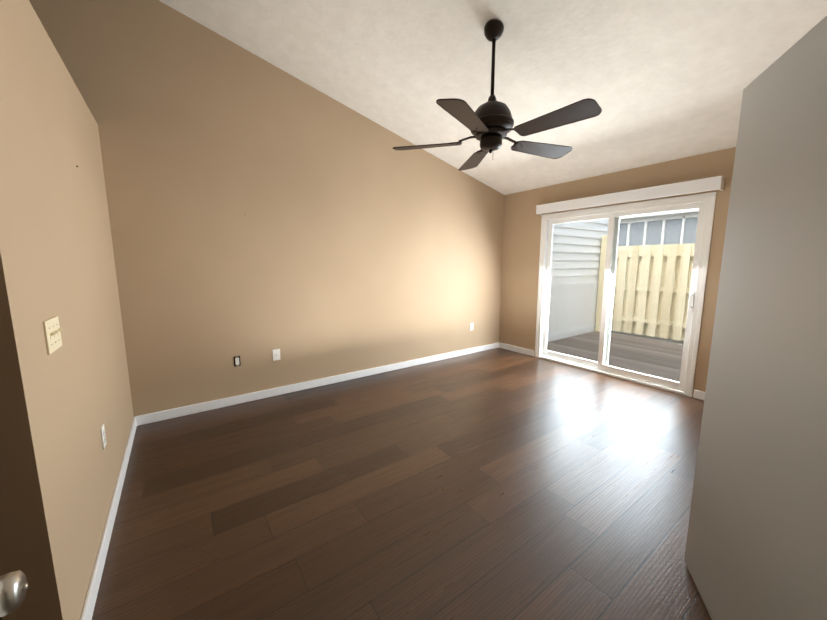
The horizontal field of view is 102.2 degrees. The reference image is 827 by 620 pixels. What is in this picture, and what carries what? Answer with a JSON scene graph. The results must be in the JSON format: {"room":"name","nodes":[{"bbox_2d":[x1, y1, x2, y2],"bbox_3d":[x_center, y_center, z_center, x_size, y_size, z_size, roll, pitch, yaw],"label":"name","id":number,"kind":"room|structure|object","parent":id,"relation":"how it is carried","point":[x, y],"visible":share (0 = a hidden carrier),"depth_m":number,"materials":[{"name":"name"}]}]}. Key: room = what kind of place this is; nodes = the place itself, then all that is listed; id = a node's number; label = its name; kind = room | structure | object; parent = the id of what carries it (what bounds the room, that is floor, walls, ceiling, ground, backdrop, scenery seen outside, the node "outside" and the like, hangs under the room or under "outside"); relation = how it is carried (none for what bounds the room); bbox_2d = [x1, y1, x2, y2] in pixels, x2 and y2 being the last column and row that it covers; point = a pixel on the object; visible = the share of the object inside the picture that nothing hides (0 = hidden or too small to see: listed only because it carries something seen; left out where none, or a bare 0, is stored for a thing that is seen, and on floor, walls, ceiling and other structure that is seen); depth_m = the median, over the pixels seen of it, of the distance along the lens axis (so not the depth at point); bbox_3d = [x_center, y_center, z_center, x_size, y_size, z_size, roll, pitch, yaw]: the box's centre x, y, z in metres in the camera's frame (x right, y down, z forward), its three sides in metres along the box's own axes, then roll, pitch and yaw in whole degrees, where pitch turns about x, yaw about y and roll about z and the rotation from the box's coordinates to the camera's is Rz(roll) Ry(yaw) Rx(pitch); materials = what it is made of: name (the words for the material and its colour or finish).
{"room":"empty bedroom","nodes":[
{"label":"empty bedroom","id":0,"kind":"room"},
{"bbox_2d":[0,0,133,619],"bbox_3d":[-1.011,0.079,0.662,0.120,2.430,4.967,-6,10,-35],"label":"wall","id":1,"kind":"structure","parent":0,"point":[59,465],"depth_m":1.26,"materials":[{"name":"beige paint"}]},
{"bbox_2d":[0,570,27,616],"bbox_3d":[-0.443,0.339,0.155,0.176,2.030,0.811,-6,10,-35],"label":"door knob","id":2,"kind":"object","parent":1,"relation":"in","point":[13,587],"depth_m":0.47,"materials":[{"name":"silver metal"}]},
{"bbox_2d":[42,316,61,354],"bbox_3d":[-1.329,0.090,1.239,0.020,0.118,0.165,-6,10,-35],"label":"switch plate","id":3,"kind":"object","parent":1,"relation":"attached to","point":[52,332],"visible":1,"depth_m":1.22,"materials":[{"name":"beige plastic"}]},
{"bbox_2d":[100,424,106,449],"bbox_3d":[-1.669,0.681,1.798,0.010,0.116,0.072,-6,10,-35],"label":"electrical outlet","id":4,"kind":"object","parent":1,"relation":"attached to","point":[103,435],"visible":0.98,"depth_m":1.78,"materials":[{"name":"white plastic"}]},
{"bbox_2d":[80,417,136,619],"bbox_3d":[-1.761,1.077,1.988,0.014,0.088,2.153,-6,10,-35],"label":"baseboard","id":5,"kind":"structure","parent":1,"relation":"attached to","point":[90,599],"depth_m":1.62,"materials":[{"name":"white wood"}]},
{"bbox_2d":[29,0,503,415],"bbox_3d":[-1.424,-1.168,3.341,7.127,4.160,0.120,-6,10,-35],"label":"wall","id":6,"kind":"structure","parent":0,"point":[350,240],"depth_m":3.23,"materials":[{"name":"beige paint"}]},
{"bbox_2d":[234,356,240,366],"bbox_3d":[-1.730,0.503,3.274,0.056,0.104,0.010,-6,10,-35],"label":"outlet","id":7,"kind":"object","parent":6,"relation":"attached to","point":[237,362],"visible":1,"depth_m":3.27,"materials":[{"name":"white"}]},
{"bbox_2d":[273,349,279,360],"bbox_3d":[-1.428,0.469,3.480,0.072,0.116,0.018,-6,10,-35],"label":"outlet","id":8,"kind":"object","parent":6,"relation":"attached to","point":[276,354],"visible":1,"depth_m":3.48,"materials":[{"name":"white plastic"}]},
{"bbox_2d":[134,342,498,425],"bbox_3d":[-0.484,0.767,4.200,4.681,0.088,0.014,-6,10,-35],"label":"baseboard","id":9,"kind":"structure","parent":6,"relation":"attached to","point":[190,409],"depth_m":3.59,"materials":[{"name":"white wood"}]},
{"bbox_2d":[0,348,711,619],"bbox_3d":[0.024,1.240,1.565,7.227,0.120,5.367,-6,10,-35],"label":"floor","id":10,"kind":"structure","parent":0,"point":[498,484],"depth_m":1.94,"materials":[{"name":"laminate"}]},
{"bbox_2d":[159,0,826,194],"bbox_3d":[0.030,-2.134,1.099,7.247,1.888,5.367,-6,10,-35],"label":"ceiling","id":11,"kind":"structure","parent":0,"point":[659,81],"depth_m":2.64,"materials":[{"name":"white paint"}]},
{"bbox_2d":[393,19,601,170],"bbox_3d":[0.596,-1.525,2.356,1.412,0.907,1.386,-6,10,-35],"label":"fan","id":12,"kind":"object","parent":11,"relation":"hanging from","point":[489,124],"visible":1,"depth_m":2.27,"materials":[{"name":"black metal"}]},
{"bbox_2d":[499,147,735,396],"bbox_3d":[2.906,-0.333,3.409,0.120,2.480,4.967,-6,10,-35],"label":"wall","id":13,"kind":"structure","parent":0,"point":[520,258],"depth_m":4.25,"materials":[{"name":"beige paint"}]},
{"bbox_2d":[499,342,533,355],"bbox_3d":[1.615,0.617,5.263,0.014,0.088,0.663,-6,10,-35],"label":"baseboard","id":14,"kind":"structure","parent":13,"relation":"attached to","point":[517,349],"depth_m":5.24,"materials":[{"name":"white wood"}]},
{"bbox_2d":[534,192,716,396],"bbox_3d":[2.392,-0.219,4.117,0.155,2.060,1.880,-6,10,-35],"label":"door","id":15,"kind":"structure","parent":13,"relation":"in","point":[704,203],"depth_m":3.95,"materials":[{"name":"white plastic"}]},
{"bbox_2d":[536,175,725,214],"bbox_3d":[2.320,-1.292,3.897,0.120,0.120,1.962,-6,10,-35],"label":"valance","id":16,"kind":"object","parent":13,"relation":"attached to","point":[698,185],"visible":1,"depth_m":3.61,"materials":[{"name":"white wood"}]},
{"bbox_2d":[693,390,704,399],"bbox_3d":[3.217,0.928,3.025,0.014,0.088,1.076,-6,10,-35],"label":"baseboard","id":17,"kind":"structure","parent":13,"relation":"attached to","point":[697,394],"depth_m":3.42,"materials":[{"name":"white wood"}]},
{"label":"outside","id":18,"kind":"structure","parent":0,"visible":0},
{"bbox_2d":[611,330,683,343],"bbox_3d":[13.533,0.247,10.870,25.513,0.150,26.000,-6,10,-35],"label":"ground","id":19,"kind":"structure","parent":18,"point":[646,336],"depth_m":7.64,"materials":[{"name":"brown"}]},
{"bbox_2d":[547,219,608,341],"bbox_3d":[2.840,-1.080,6.403,3.303,3.732,0.250,-6,10,-35],"label":"wall","id":20,"kind":"structure","parent":19,"relation":"on","point":[593,277],"depth_m":6.56,"materials":[{"name":"white paint"}]},
{"bbox_2d":[547,331,683,381],"bbox_3d":[4.197,0.935,4.518,2.973,0.200,4.780,-6,10,-35],"label":"deck","id":21,"kind":"object","parent":19,"relation":"on","point":[558,346],"depth_m":5.55,"materials":[{"name":"wood"}]},
{"bbox_2d":[595,235,694,340],"bbox_3d":[5.439,-0.279,5.171,0.276,2.019,4.888,-6,10,-35],"label":"fence","id":22,"kind":"object","parent":21,"relation":"on","point":[624,280],"depth_m":6.46,"materials":[{"name":"beige wood"}]},
{"bbox_2d":[618,209,698,275],"bbox_3d":[9.866,-1.669,7.979,5.300,4.450,10.400,-6,10,-35],"label":"building","id":23,"kind":"structure","parent":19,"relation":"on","point":[665,228],"depth_m":8.69,"materials":[{"name":"grey"}]},
{"bbox_3d":[1.343,0.213,0.836,0.946,2.113,0.138,-6,10,-35],"label":"door frame","id":24,"kind":"structure","parent":0,"visible":0},
{"bbox_2d":[684,16,826,619],"bbox_3d":[1.127,0.215,1.034,0.045,2.030,0.815,3,9,21],"label":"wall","id":25,"kind":"structure","parent":24,"relation":"attached to","point":[756,545],"depth_m":1.04,"materials":[{"name":"grey paint"}]}
]}

